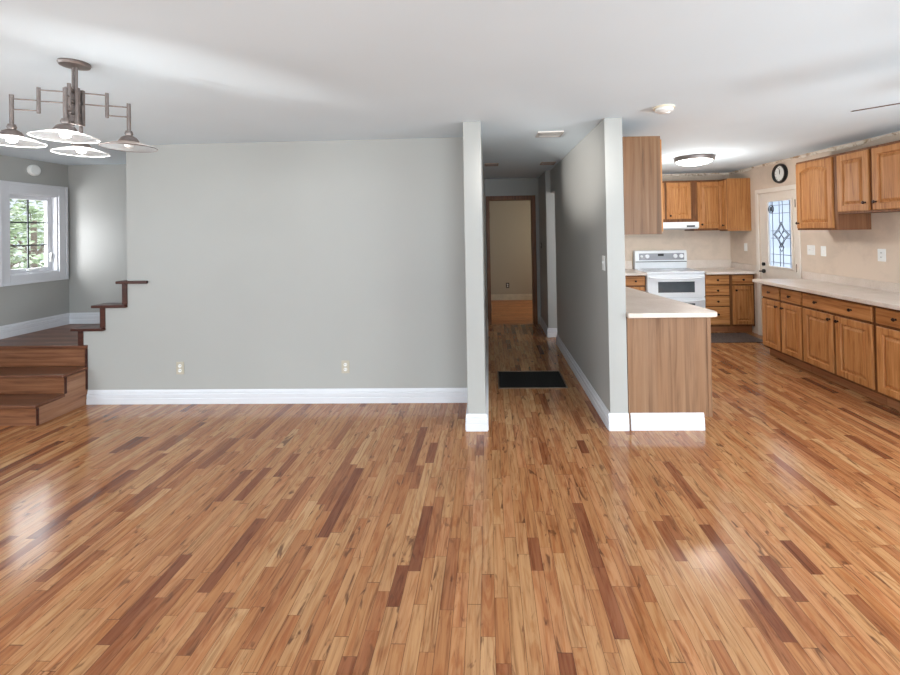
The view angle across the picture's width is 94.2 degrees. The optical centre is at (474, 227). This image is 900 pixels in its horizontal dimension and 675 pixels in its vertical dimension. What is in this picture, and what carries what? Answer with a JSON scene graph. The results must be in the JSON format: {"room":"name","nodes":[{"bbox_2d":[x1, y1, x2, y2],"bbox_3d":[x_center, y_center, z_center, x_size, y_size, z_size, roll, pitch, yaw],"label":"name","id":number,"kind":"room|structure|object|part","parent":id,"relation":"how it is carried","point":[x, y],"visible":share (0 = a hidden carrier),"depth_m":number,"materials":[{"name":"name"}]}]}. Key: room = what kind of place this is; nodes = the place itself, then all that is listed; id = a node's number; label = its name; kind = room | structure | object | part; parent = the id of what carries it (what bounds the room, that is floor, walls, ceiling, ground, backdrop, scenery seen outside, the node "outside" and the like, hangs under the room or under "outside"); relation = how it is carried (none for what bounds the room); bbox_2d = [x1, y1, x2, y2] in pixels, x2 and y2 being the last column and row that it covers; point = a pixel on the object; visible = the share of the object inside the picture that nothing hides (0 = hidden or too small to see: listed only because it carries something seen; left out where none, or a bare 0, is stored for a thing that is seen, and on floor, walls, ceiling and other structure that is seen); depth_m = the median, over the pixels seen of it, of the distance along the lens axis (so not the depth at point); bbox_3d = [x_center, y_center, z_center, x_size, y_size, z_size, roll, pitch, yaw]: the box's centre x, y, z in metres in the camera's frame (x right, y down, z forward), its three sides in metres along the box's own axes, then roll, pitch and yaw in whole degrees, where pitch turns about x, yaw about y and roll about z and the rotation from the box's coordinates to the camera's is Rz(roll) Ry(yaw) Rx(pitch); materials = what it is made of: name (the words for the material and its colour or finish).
{"room":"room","nodes":[
{"label":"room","id":0,"kind":"room"},
{"bbox_2d":[0,155,69,366],"bbox_3d":[-5.034,0.450,1.167,0.150,2.440,7.926,-1,-1,2],"label":"wall","id":1,"kind":"structure","parent":0,"point":[25,302],"depth_m":4.59,"materials":[{"name":"grey paint"}]},
{"bbox_2d":[27,165,40,175],"bbox_3d":[-4.853,-0.626,4.600,0.036,0.124,0.124,-1,-1,2],"label":"smoke detector","id":2,"kind":"object","parent":1,"relation":"attached to","point":[33,170],"visible":1,"depth_m":4.58,"materials":[{"name":"white plastic"}]},
{"bbox_2d":[0,180,68,286],"bbox_3d":[-4.918,0.070,4.606,0.179,1.090,0.690,-1,-1,2],"label":"window","id":3,"kind":"structure","parent":1,"relation":"in","point":[56,251],"depth_m":4.70,"materials":[{"name":"white paint"}]},
{"bbox_3d":[-4.940,0.076,4.606,0.038,0.846,0.476,-1,-1,2],"label":"sash","id":4,"kind":"part","parent":3,"relation":"part of","materials":[{"name":"white paint"}]},
{"bbox_2d":[0,313,69,338],"bbox_3d":[-4.834,1.080,4.482,0.020,0.130,0.976,-1,-1,2],"label":"baseboard","id":5,"kind":"structure","parent":1,"relation":"attached to","point":[6,331],"depth_m":4.56,"materials":[{"name":"white paint"}]},
{"bbox_2d":[0,324,99,342],"bbox_3d":[-3.044,1.133,4.436,3.600,0.040,0.956,-1,-1,2],"label":"floor","id":6,"kind":"structure","parent":0,"point":[60,334],"depth_m":4.33,"materials":[{"name":"brown wood"}]},
{"bbox_2d":[68,164,126,366],"bbox_3d":[-3.039,0.451,4.980,3.600,2.440,0.120,-1,-1,2],"label":"wall","id":7,"kind":"structure","parent":0,"point":[97,197],"depth_m":4.97,"materials":[{"name":"grey paint"}]},
{"bbox_2d":[69,312,99,323],"bbox_3d":[-3.033,1.052,4.904,3.564,0.130,0.020,-1,-1,2],"label":"baseboard","id":8,"kind":"structure","parent":7,"relation":"attached to","point":[89,317],"depth_m":4.95,"materials":[{"name":"white paint"}]},
{"bbox_2d":[83,137,466,389],"bbox_3d":[-1.892,0.421,3.967,3.663,2.440,0.120,-1,-1,2],"label":"wall","id":9,"kind":"structure","parent":0,"point":[265,265],"depth_m":3.90,"materials":[{"name":"grey paint"}]},
{"bbox_2d":[70,280,147,344],"bbox_3d":[-3.448,0.813,4.003,0.740,0.602,0.160,-1,-1,2],"label":"wall cap","id":10,"kind":"object","parent":9,"relation":"attached to","point":[124,304],"visible":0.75,"depth_m":3.94,"materials":[{"name":"brown wood"}]},
{"bbox_2d":[176,362,183,373],"bbox_3d":[-2.771,1.325,3.922,0.075,0.118,0.010,-1,-1,2],"label":"wall outlet","id":11,"kind":"object","parent":9,"relation":"attached to","point":[179,365],"visible":1,"depth_m":3.92,"materials":[{"name":"beige plastic"}]},
{"bbox_2d":[86,388,467,404],"bbox_3d":[-1.860,1.575,3.886,3.604,0.130,0.020,-1,-1,2],"label":"baseboard","id":12,"kind":"structure","parent":9,"relation":"attached to","point":[339,395],"depth_m":3.88,"materials":[{"name":"white paint"}]},
{"bbox_2d":[341,360,349,372],"bbox_3d":[-1.202,1.297,3.873,0.075,0.118,0.010,-1,-1,2],"label":"wall outlet","id":13,"kind":"object","parent":9,"relation":"attached to","point":[344,364],"visible":1,"depth_m":3.87,"materials":[{"name":"beige plastic"}]},
{"bbox_2d":[0,300,899,674],"bbox_3d":[-0.417,1.669,3.325,9.200,0.120,12.550,-1,-1,2],"label":"floor","id":14,"kind":"structure","parent":0,"point":[324,538],"depth_m":2.16,"materials":[{"name":"brown wood"}]},
{"bbox_2d":[0,343,87,425],"bbox_3d":[-4.264,1.404,3.789,1.188,0.554,0.567,-1,-1,2],"label":"stairs","id":15,"kind":"structure","parent":14,"relation":"on","point":[31,394],"depth_m":3.77,"materials":[{"name":"brown wood"}]},
{"bbox_3d":[-3.681,1.595,3.512,0.011,0.147,0.016,-1,-1,2],"label":"edge trim","id":16,"kind":"part","parent":15,"relation":"part of","materials":[{"name":"brown wood"}]},
{"bbox_3d":[-3.677,1.421,3.748,0.011,0.145,0.016,-1,-1,2],"label":"edge trim","id":17,"kind":"part","parent":15,"relation":"part of","materials":[{"name":"brown wood"}]},
{"bbox_3d":[-3.672,1.341,3.944,0.011,0.383,0.018,-1,-1,2],"label":"edge trim","id":18,"kind":"part","parent":15,"relation":"part of","materials":[{"name":"brown wood"}]},
{"bbox_2d":[497,371,567,388],"bbox_3d":[0.586,1.599,4.390,0.690,0.006,0.510,-1,-1,2],"label":"floor mat","id":19,"kind":"object","parent":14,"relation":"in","point":[506,379],"visible":1,"depth_m":4.37,"materials":[{"name":"black rubber"}]},
{"bbox_2d":[625,275,645,290],"bbox_3d":[2.107,1.156,6.460,0.868,0.876,0.628,-1,-1,2],"label":"base cabinet","id":20,"kind":"object","parent":14,"relation":"on","point":[635,282],"visible":0.2,"depth_m":6.17,"materials":[{"name":"brown wood"}]},
{"bbox_3d":[2.301,0.800,6.184,0.426,0.133,0.020,-1,-1,2],"label":"drawer","id":21,"kind":"part","parent":20,"relation":"part of","materials":[{"name":"brown wood"}]},
{"bbox_2d":[625,261,646,275],"bbox_3d":[2.022,0.638,6.454,1.018,0.164,0.659,-1,-1,2],"label":"countertop","id":22,"kind":"structure","parent":20,"relation":"on","point":[629,271],"depth_m":6.33,"materials":[{"name":"laminate"}]},
{"bbox_3d":[2.308,1.173,6.181,0.426,0.570,0.020,-1,-1,2],"label":"cabinet door","id":23,"kind":"part","parent":20,"relation":"part of","materials":[{"name":"brown wood"}]},
{"bbox_2d":[633,250,704,307],"bbox_3d":[2.963,0.974,6.398,0.844,1.210,0.688,-1,-1,2],"label":"stove","id":24,"kind":"object","parent":14,"relation":"on","point":[668,275],"visible":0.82,"depth_m":6.14,"materials":[{"name":"white metal"}]},
{"bbox_3d":[2.969,0.469,6.645,0.707,0.107,0.011,-1,-1,2],"label":"control panel","id":25,"kind":"part","parent":24,"relation":"part of","materials":[{"name":"silver metal"}]},
{"bbox_2d":[634,268,704,273],"bbox_3d":[2.958,0.670,6.410,0.844,0.027,0.570,-1,-1,2],"label":"cooktop","id":26,"kind":"object","parent":24,"relation":"in","point":[647,270],"depth_m":6.24,"materials":[{"name":"white metal"}]},
{"bbox_3d":[2.953,0.856,6.139,0.830,0.330,0.028,-1,-1,2],"label":"oven door","id":27,"kind":"part","parent":24,"relation":"part of","materials":[{"name":"white metal"}]},
{"bbox_3d":[2.950,0.747,6.092,0.798,0.050,0.070,-1,-1,2],"label":"oven handle","id":28,"kind":"part","parent":24,"relation":"part of","materials":[{"name":"white metal"}]},
{"bbox_3d":[2.960,1.241,6.136,0.830,0.410,0.028,-1,-1,2],"label":"oven door","id":29,"kind":"part","parent":24,"relation":"part of","materials":[{"name":"white metal"}]},
{"bbox_3d":[2.955,1.077,6.089,0.798,0.050,0.070,-1,-1,2],"label":"oven handle","id":30,"kind":"part","parent":24,"relation":"part of","materials":[{"name":"white metal"}]},
{"bbox_2d":[626,290,712,429],"bbox_3d":[1.564,1.142,3.950,0.693,0.876,1.410,-1,-1,2],"label":"base cabinet","id":31,"kind":"object","parent":14,"relation":"on","point":[669,361],"visible":0.64,"depth_m":3.25,"materials":[{"name":"brown wood"}]},
{"bbox_2d":[630,413,704,430],"bbox_3d":[1.495,1.510,3.242,0.563,0.130,0.020,-1,-1,2],"label":"baseboard","id":32,"kind":"structure","parent":31,"relation":"attached to","point":[639,421],"depth_m":3.23,"materials":[{"name":"white paint"}]},
{"bbox_2d":[626,287,716,317],"bbox_3d":[1.557,0.686,4.043,0.696,0.038,1.668,-1,-1,2],"label":"countertop","id":33,"kind":"structure","parent":31,"relation":"on","point":[639,304],"depth_m":3.41,"materials":[{"name":"laminate"}]},
{"bbox_2d":[705,274,730,331],"bbox_3d":[3.582,1.130,6.414,0.375,0.876,0.628,-1,-1,2],"label":"base cabinet","id":34,"kind":"object","parent":14,"relation":"on","point":[717,286],"visible":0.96,"depth_m":6.13,"materials":[{"name":"brown wood"}]},
{"bbox_3d":[3.566,0.931,6.144,0.343,0.142,0.020,-1,-1,2],"label":"drawer","id":35,"kind":"part","parent":34,"relation":"part of","materials":[{"name":"brown wood"}]},
{"bbox_3d":[3.563,0.777,6.145,0.343,0.133,0.020,-1,-1,2],"label":"drawer","id":36,"kind":"part","parent":34,"relation":"part of","materials":[{"name":"brown wood"}]},
{"bbox_3d":[3.572,1.306,6.140,0.343,0.259,0.020,-1,-1,2],"label":"drawer","id":37,"kind":"part","parent":34,"relation":"part of","materials":[{"name":"brown wood"}]},
{"bbox_3d":[3.568,1.089,6.142,0.343,0.143,0.020,-1,-1,2],"label":"drawer","id":38,"kind":"part","parent":34,"relation":"part of","materials":[{"name":"brown wood"}]},
{"bbox_2d":[711,333,762,342],"bbox_3d":[3.308,1.563,5.896,1.290,0.009,0.500,-1,-1,2],"label":"kitchen mat","id":39,"kind":"object","parent":14,"relation":"on","point":[715,337],"visible":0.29,"depth_m":5.82,"materials":[{"name":"grey fabric"}]},
{"bbox_2d":[728,274,754,331],"bbox_3d":[3.945,1.123,6.403,0.348,0.876,0.628,-1,-1,2],"label":"base cabinet","id":40,"kind":"object","parent":14,"relation":"on","point":[742,301],"visible":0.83,"depth_m":6.12,"materials":[{"name":"brown wood"}]},
{"bbox_2d":[687,260,756,274],"bbox_3d":[3.748,0.607,6.400,0.727,0.164,0.659,-1,-1,2],"label":"countertop","id":41,"kind":"structure","parent":40,"relation":"on","point":[710,267],"depth_m":6.57,"materials":[{"name":"laminate"}]},
{"bbox_3d":[3.931,0.770,6.134,0.300,0.133,0.020,-1,-1,2],"label":"drawer","id":42,"kind":"part","parent":40,"relation":"part of","materials":[{"name":"brown wood"}]},
{"bbox_3d":[3.938,1.144,6.130,0.300,0.570,0.020,-1,-1,2],"label":"cabinet door","id":43,"kind":"part","parent":40,"relation":"part of","materials":[{"name":"brown wood"}]},
{"bbox_2d":[761,284,811,371],"bbox_3d":[3.769,1.111,4.783,0.598,0.876,0.666,-1,-1,2],"label":"base cabinet","id":44,"kind":"object","parent":14,"relation":"on","point":[782,308],"visible":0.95,"depth_m":4.74,"materials":[{"name":"brown wood"}]},
{"bbox_3d":[3.510,0.774,4.959,0.020,0.133,0.300,-1,-1,2],"label":"drawer","id":45,"kind":"part","parent":44,"relation":"part of","materials":[{"name":"brown wood"}]},
{"bbox_3d":[3.517,1.148,4.955,0.020,0.565,0.300,-1,-1,2],"label":"cabinet door","id":46,"kind":"part","parent":44,"relation":"part of","materials":[{"name":"brown wood"}]},
{"bbox_3d":[3.500,0.771,4.625,0.020,0.133,0.303,-1,-1,2],"label":"drawer","id":47,"kind":"part","parent":44,"relation":"part of","materials":[{"name":"brown wood"}]},
{"bbox_3d":[3.506,1.145,4.621,0.020,0.565,0.303,-1,-1,2],"label":"cabinet door","id":48,"kind":"part","parent":44,"relation":"part of","materials":[{"name":"brown wood"}]},
{"bbox_2d":[802,292,886,404],"bbox_3d":[3.745,1.105,4.028,0.598,0.876,0.840,-1,-1,2],"label":"base cabinet","id":49,"kind":"object","parent":14,"relation":"on","point":[840,344],"visible":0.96,"depth_m":3.96,"materials":[{"name":"brown wood"}]},
{"bbox_3d":[3.495,1.142,4.250,0.020,0.565,0.388,-1,-1,2],"label":"cabinet door","id":50,"kind":"part","parent":49,"relation":"part of","materials":[{"name":"brown wood"}]},
{"bbox_3d":[3.482,0.766,4.046,0.020,0.133,0.803,-1,-1,2],"label":"drawer","id":51,"kind":"part","parent":49,"relation":"part of","materials":[{"name":"brown wood"}]},
{"bbox_3d":[3.482,1.138,3.835,0.020,0.565,0.387,-1,-1,2],"label":"cabinet door","id":52,"kind":"part","parent":49,"relation":"part of","materials":[{"name":"brown wood"}]},
{"bbox_2d":[876,306,899,410],"bbox_3d":[3.722,1.098,3.266,0.598,0.876,0.681,-1,-1,2],"label":"base cabinet","id":53,"kind":"object","parent":14,"relation":"on","point":[887,320],"visible":0.98,"depth_m":3.50,"materials":[{"name":"brown wood"}]},
{"bbox_2d":[752,271,899,309],"bbox_3d":[3.723,0.605,4.030,0.629,0.124,2.300,-1,-1,2],"label":"countertop","id":54,"kind":"structure","parent":53,"relation":"on","point":[871,292],"depth_m":4.25,"materials":[{"name":"laminate"}]},
{"bbox_3d":[3.458,0.759,3.282,0.020,0.133,0.648,-1,-1,2],"label":"drawer","id":55,"kind":"part","parent":53,"relation":"part of","materials":[{"name":"brown wood"}]},
{"bbox_2d":[0,0,899,178],"bbox_3d":[-0.462,-0.890,3.349,9.200,0.120,12.550,-1,-1,2],"label":"ceiling","id":56,"kind":"structure","parent":0,"point":[749,83],"depth_m":2.27,"materials":[{"name":"paint"}]},
{"bbox_2d":[0,58,157,156],"bbox_3d":[-1.997,-0.609,2.085,0.608,0.412,0.526,-1,-1,14],"label":"chandelier","id":57,"kind":"object","parent":56,"relation":"hanging from","point":[73,102],"visible":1,"depth_m":2.05,"materials":[{"name":"grey metal"}]},
{"bbox_3d":[-2.207,-0.423,1.989,0.044,0.046,0.044,-1,-1,2],"label":"bulb","id":58,"kind":"part","parent":57,"relation":"part of","materials":[{"name":"white glass"}]},
{"bbox_3d":[-2.111,-0.615,2.025,0.211,0.126,0.014,-1,-1,-21],"label":"arm","id":59,"kind":"part","parent":57,"relation":"part of","materials":[{"name":"grey metal"}]},
{"bbox_3d":[-1.877,-0.430,1.913,0.044,0.046,0.044,-1,-1,2],"label":"bulb","id":60,"kind":"part","parent":57,"relation":"part of","materials":[{"name":"white glass"}]},
{"bbox_3d":[-1.923,-0.618,1.980,0.015,0.126,0.154,-1,-1,-31],"label":"arm","id":61,"kind":"part","parent":57,"relation":"part of","materials":[{"name":"grey metal"}]},
{"bbox_3d":[-1.983,-0.655,2.069,0.028,0.280,0.013,-1,-1,2],"label":"stem","id":62,"kind":"part","parent":57,"relation":"part of","materials":[{"name":"grey metal"}]},
{"bbox_3d":[-2.138,-0.422,2.267,0.044,0.046,0.044,-1,-1,2],"label":"bulb","id":63,"kind":"part","parent":57,"relation":"part of","materials":[{"name":"white glass"}]},
{"bbox_3d":[-1.873,-0.618,2.119,0.183,0.126,0.014,-1,-1,-23],"label":"arm","id":64,"kind":"part","parent":57,"relation":"part of","materials":[{"name":"grey metal"}]},
{"bbox_3d":[-1.787,-0.429,2.156,0.044,0.046,0.044,-1,-1,2],"label":"bulb","id":65,"kind":"part","parent":57,"relation":"part of","materials":[{"name":"white glass"}]},
{"bbox_2d":[485,163,498,165],"bbox_3d":[0.215,-0.816,5.458,0.180,0.012,0.190,-1,-1,2],"label":"ceiling vent","id":66,"kind":"object","parent":56,"relation":"in","point":[486,164],"visible":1,"depth_m":5.41,"materials":[{"name":"silver metal"}]},
{"bbox_2d":[540,162,555,164],"bbox_3d":[0.947,-0.829,5.436,0.185,0.012,0.190,-1,-1,2],"label":"ceiling vent","id":67,"kind":"object","parent":56,"relation":"in","point":[541,163],"visible":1,"depth_m":5.41,"materials":[{"name":"silver metal"}]},
{"bbox_2d":[535,131,563,137],"bbox_3d":[0.673,-0.840,3.776,0.230,0.012,0.195,-1,-1,2],"label":"ceiling vent","id":68,"kind":"object","parent":56,"relation":"in","point":[539,133],"visible":1,"depth_m":3.75,"materials":[{"name":"silver metal"}]},
{"bbox_2d":[653,104,674,113],"bbox_3d":[1.362,-0.845,3.007,0.144,0.042,0.144,-1,-1,2],"label":"smoke detector","id":69,"kind":"object","parent":56,"relation":"attached to","point":[665,108],"visible":1,"depth_m":2.96,"materials":[{"name":"beige plastic"}]},
{"bbox_2d":[674,154,714,165],"bbox_3d":[2.715,-0.818,5.172,0.456,0.102,0.456,-1,-1,2],"label":"ceiling light","id":70,"kind":"object","parent":56,"relation":"attached to","point":[693,159],"visible":1,"depth_m":5.03,"materials":[{"name":"white glass"}]},
{"bbox_2d":[676,158,712,165],"bbox_3d":[2.715,-0.798,5.172,0.408,0.062,0.408,-1,-1,2],"label":"diffuser","id":71,"kind":"object","parent":70,"relation":"attached to","point":[681,161],"depth_m":5.06,"materials":[{"name":"white glass"}]},
{"bbox_2d":[851,103,899,111],"bbox_3d":[2.632,-0.757,1.756,1.413,0.285,1.413,-1,-1,2],"label":"ceiling fan","id":72,"kind":"object","parent":56,"relation":"hanging from","point":[896,103],"visible":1,"depth_m":2.21,"materials":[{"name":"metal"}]},
{"bbox_2d":[463,121,486,413],"bbox_3d":[0.052,0.398,5.150,0.142,2.440,3.696,-1,-1,2],"label":"wall","id":73,"kind":"structure","parent":0,"point":[474,182],"depth_m":3.30,"materials":[{"name":"grey paint"}]},
{"bbox_2d":[465,318,488,430],"bbox_3d":[0.072,1.553,5.129,0.182,0.130,3.716,-1,-1,2],"label":"baseboard","id":74,"kind":"structure","parent":73,"relation":"attached to","point":[474,422],"depth_m":3.28,"materials":[{"name":"white paint"}]},
{"bbox_2d":[489,200,531,293],"bbox_3d":[0.554,0.430,9.514,3.700,2.440,0.140,-1,-1,2],"label":"wall","id":75,"kind":"structure","parent":0,"point":[510,221],"depth_m":9.44,"materials":[{"name":"paint"}]},
{"bbox_2d":[491,294,531,299],"bbox_3d":[0.572,1.584,9.423,3.700,0.130,0.020,-1,-1,2],"label":"baseboard","id":76,"kind":"structure","parent":75,"relation":"attached to","point":[493,296],"depth_m":9.41,"materials":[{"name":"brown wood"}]},
{"bbox_2d":[484,178,540,323],"bbox_3d":[0.477,0.408,7.045,3.700,2.440,0.120,-1,-1,2],"label":"wall","id":77,"kind":"structure","parent":0,"point":[512,186],"depth_m":6.99,"materials":[{"name":"grey paint"}]},
{"bbox_2d":[486,195,537,324],"bbox_3d":[0.614,0.551,7.035,0.830,2.150,0.150,-1,-1,2],"label":"door frame","id":78,"kind":"structure","parent":77,"relation":"in","point":[531,198],"depth_m":6.96,"materials":[{"name":"brown wood"}]},
{"bbox_2d":[538,118,627,412],"bbox_3d":[1.128,0.379,5.116,0.213,2.440,3.696,-1,-1,2],"label":"wall","id":79,"kind":"structure","parent":0,"point":[581,198],"depth_m":3.79,"materials":[{"name":"grey paint"}]},
{"bbox_2d":[540,317,556,336],"bbox_3d":[1.146,1.547,6.521,0.160,0.130,0.865,-1,-1,2],"label":"baseboard","id":80,"kind":"structure","parent":79,"relation":"attached to","point":[550,332],"depth_m":6.10,"materials":[{"name":"white paint"}]},
{"bbox_2d":[556,334,629,430],"bbox_3d":[1.156,1.528,4.495,0.160,0.130,2.516,-1,-1,2],"label":"baseboard","id":81,"kind":"structure","parent":79,"relation":"attached to","point":[612,421],"depth_m":3.62,"materials":[{"name":"white paint"}]},
{"bbox_2d":[602,255,604,270],"bbox_3d":[1.030,0.289,3.357,0.016,0.118,0.075,-1,-1,2],"label":"light switch","id":82,"kind":"object","parent":79,"relation":"attached to","point":[603,257],"visible":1,"depth_m":3.35,"materials":[{"name":"white plastic"}]},
{"bbox_2d":[622,136,662,234],"bbox_3d":[1.360,-0.323,3.879,0.344,0.772,1.206,-1,-1,2],"label":"upper cabinet","id":83,"kind":"object","parent":79,"relation":"attached to","point":[642,155],"visible":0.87,"depth_m":3.28,"materials":[{"name":"brown wood"}]},
{"bbox_3d":[1.481,-0.327,3.579,0.020,0.730,0.560,-1,-1,2],"label":"cabinet door","id":84,"kind":"part","parent":83,"relation":"part of","materials":[{"name":"brown wood"}]},
{"bbox_2d":[624,174,730,268],"bbox_3d":[2.668,0.368,6.842,2.905,2.440,0.150,-1,-1,2],"label":"wall","id":85,"kind":"structure","parent":0,"point":[712,244],"depth_m":6.74,"materials":[{"name":"beige paint"}]},
{"bbox_2d":[625,261,631,268],"bbox_3d":[2.032,0.640,6.774,1.018,0.164,0.019,-1,-1,2],"label":"backsplash","id":86,"kind":"structure","parent":85,"relation":"attached to","point":[628,264],"depth_m":6.75,"materials":[{"name":"laminate"}]},
{"bbox_2d":[662,180,693,221],"bbox_3d":[2.944,-0.393,6.578,0.850,0.637,0.368,-1,-1,2],"label":"upper cabinet","id":87,"kind":"object","parent":85,"relation":"attached to","point":[677,195],"visible":0.55,"depth_m":6.42,"materials":[{"name":"brown wood"}]},
{"bbox_3d":[2.730,-0.398,6.442,0.380,0.562,0.020,-1,-1,2],"label":"door","id":88,"kind":"part","parent":87,"relation":"part of","materials":[{"name":"brown wood"}]},
{"bbox_3d":[3.137,-0.406,6.429,0.365,0.562,0.020,-1,-1,2],"label":"door","id":89,"kind":"part","parent":87,"relation":"part of","materials":[{"name":"brown wood"}]},
{"bbox_2d":[663,222,698,229],"bbox_3d":[2.949,-0.014,6.510,0.840,0.112,0.494,-1,-1,2],"label":"range hood","id":90,"kind":"object","parent":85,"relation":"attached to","point":[666,225],"visible":0.57,"depth_m":6.27,"materials":[{"name":"white metal"}]},
{"bbox_2d":[662,173,728,175],"bbox_3d":[2.682,-0.830,6.760,2.830,0.046,0.035,-1,-1,2],"label":"trim","id":91,"kind":"structure","parent":85,"relation":"attached to","point":[679,174],"depth_m":6.74,"materials":[{"name":"wood"}]},
{"bbox_2d":[685,180,719,230],"bbox_3d":[3.735,-0.337,6.553,0.724,0.777,0.368,-1,-1,2],"label":"upper cabinet","id":92,"kind":"object","parent":85,"relation":"attached to","point":[705,192],"visible":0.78,"depth_m":6.41,"materials":[{"name":"brown wood"}]},
{"bbox_3d":[3.629,-0.338,6.413,0.410,0.714,0.020,-1,-1,2],"label":"cabinet door","id":93,"kind":"part","parent":92,"relation":"part of","materials":[{"name":"brown wood"}]},
{"bbox_2d":[729,134,899,334],"bbox_3d":[4.042,0.297,1.897,0.150,2.440,9.950,-1,-1,2],"label":"wall","id":94,"kind":"structure","parent":0,"point":[849,253],"depth_m":4.67,"materials":[{"name":"beige paint"}]},
{"bbox_2d":[718,178,750,230],"bbox_3d":[3.893,-0.334,6.301,0.393,0.780,0.221,-1,-1,2],"label":"upper cabinet","id":95,"kind":"object","parent":94,"relation":"attached to","point":[734,196],"visible":1,"depth_m":6.19,"materials":[{"name":"brown wood"}]},
{"bbox_3d":[3.738,-0.332,6.309,0.020,0.732,0.205,-1,-1,2],"label":"cabinet door","id":96,"kind":"part","parent":95,"relation":"part of","materials":[{"name":"brown wood"}]},
{"bbox_2d":[755,184,801,334],"bbox_3d":[4.088,0.506,5.631,0.117,2.090,0.850,-1,-1,2],"label":"door","id":97,"kind":"structure","parent":94,"relation":"in","point":[780,235],"depth_m":5.67,"materials":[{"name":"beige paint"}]},
{"bbox_3d":[4.075,0.576,5.894,0.072,0.151,0.129,-1,-1,2],"label":"handle","id":98,"kind":"part","parent":97,"relation":"part of","materials":[{"name":"black metal"}]},
{"bbox_3d":[4.088,0.091,5.604,0.014,0.940,0.500,-1,-1,2],"label":"glass moulding","id":99,"kind":"part","parent":97,"relation":"part of","materials":[{"name":"clear glass"}]},
{"bbox_3d":[4.117,0.091,5.604,0.004,0.920,0.480,-1,-1,2],"label":"glass","id":100,"kind":"part","parent":97,"relation":"part of","materials":[{"name":"white"}]},
{"bbox_2d":[772,163,787,182],"bbox_3d":[4.040,-0.711,5.538,0.042,0.264,0.264,-1,-1,2],"label":"wall clock","id":101,"kind":"object","parent":94,"relation":"attached to","point":[780,171],"visible":1,"depth_m":5.53,"materials":[{"name":"plastic"}]},
{"bbox_2d":[807,245,814,254],"bbox_3d":[4.056,0.277,5.043,0.016,0.118,0.118,-1,-1,2],"label":"light switch","id":102,"kind":"object","parent":94,"relation":"attached to","point":[810,248],"visible":1,"depth_m":5.04,"materials":[{"name":"white plastic"}]},
{"bbox_2d":[728,131,899,174],"bbox_3d":[4.011,-0.874,4.610,0.038,0.046,4.250,-1,-1,2],"label":"trim","id":103,"kind":"structure","parent":94,"relation":"attached to","point":[861,142],"depth_m":4.70,"materials":[{"name":"wood"}]},
{"bbox_2d":[821,246,825,255],"bbox_3d":[4.050,0.280,4.859,0.016,0.118,0.075,-1,-1,2],"label":"light switch","id":104,"kind":"object","parent":94,"relation":"attached to","point":[823,248],"visible":1,"depth_m":4.85,"materials":[{"name":"white plastic"}]},
{"bbox_2d":[795,154,870,229],"bbox_3d":[3.845,-0.358,4.535,0.378,0.777,0.561,-1,-1,2],"label":"upper cabinet","id":105,"kind":"object","parent":94,"relation":"attached to","point":[816,179],"visible":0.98,"depth_m":4.44,"materials":[{"name":"brown wood"}]},
{"bbox_3d":[3.698,-0.354,4.555,0.020,0.735,0.500,-1,-1,2],"label":"cabinet door","id":106,"kind":"part","parent":105,"relation":"part of","materials":[{"name":"brown wood"}]},
{"bbox_3d":[3.864,-0.361,4.257,0.323,0.777,0.006,-1,-1,2],"label":"panel","id":107,"kind":"part","parent":105,"relation":"part of","materials":[{"name":"laminate"}]},
{"bbox_2d":[802,271,899,292],"bbox_3d":[4.028,0.599,4.021,0.019,0.124,2.300,-1,-1,2],"label":"backsplash","id":108,"kind":"structure","parent":94,"relation":"attached to","point":[871,284],"depth_m":4.43,"materials":[{"name":"laminate"}]},
{"bbox_2d":[836,140,899,213],"bbox_3d":[3.822,-0.447,3.860,0.378,0.612,0.800,-1,-1,2],"label":"upper cabinet","id":109,"kind":"object","parent":94,"relation":"attached to","point":[868,178],"visible":1,"depth_m":3.90,"materials":[{"name":"brown wood"}]},
{"bbox_3d":[3.681,-0.440,4.069,0.020,0.568,0.350,-1,-1,2],"label":"door","id":110,"kind":"part","parent":109,"relation":"part of","materials":[{"name":"brown wood"}]},
{"bbox_3d":[3.668,-0.444,3.670,0.020,0.568,0.372,-1,-1,2],"label":"door","id":111,"kind":"part","parent":109,"relation":"part of","materials":[{"name":"brown wood"}]},
{"bbox_2d":[877,249,885,261],"bbox_3d":[4.031,0.278,4.139,0.010,0.125,0.085,-1,-1,2],"label":"wall outlet","id":112,"kind":"object","parent":94,"relation":"attached to","point":[881,252],"visible":1,"depth_m":4.13,"materials":[{"name":"white plastic"}]},
{"label":"outside","id":113,"kind":"structure","parent":0,"visible":0},
{"bbox_3d":[0.194,2.164,4.977,80.000,0.100,70.000,-1,-1,2],"label":"ground","id":114,"kind":"structure","parent":113,"visible":0},
{"bbox_2d":[10,199,44,268],"bbox_3d":[-11.175,0.311,10.550,4.009,4.632,5.376,-1,-1,2],"label":"leafy tree","id":115,"kind":"object","parent":114,"relation":"on","point":[34,255],"visible":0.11,"depth_m":10.24,"materials":[{"name":"green plant"}]}
]}

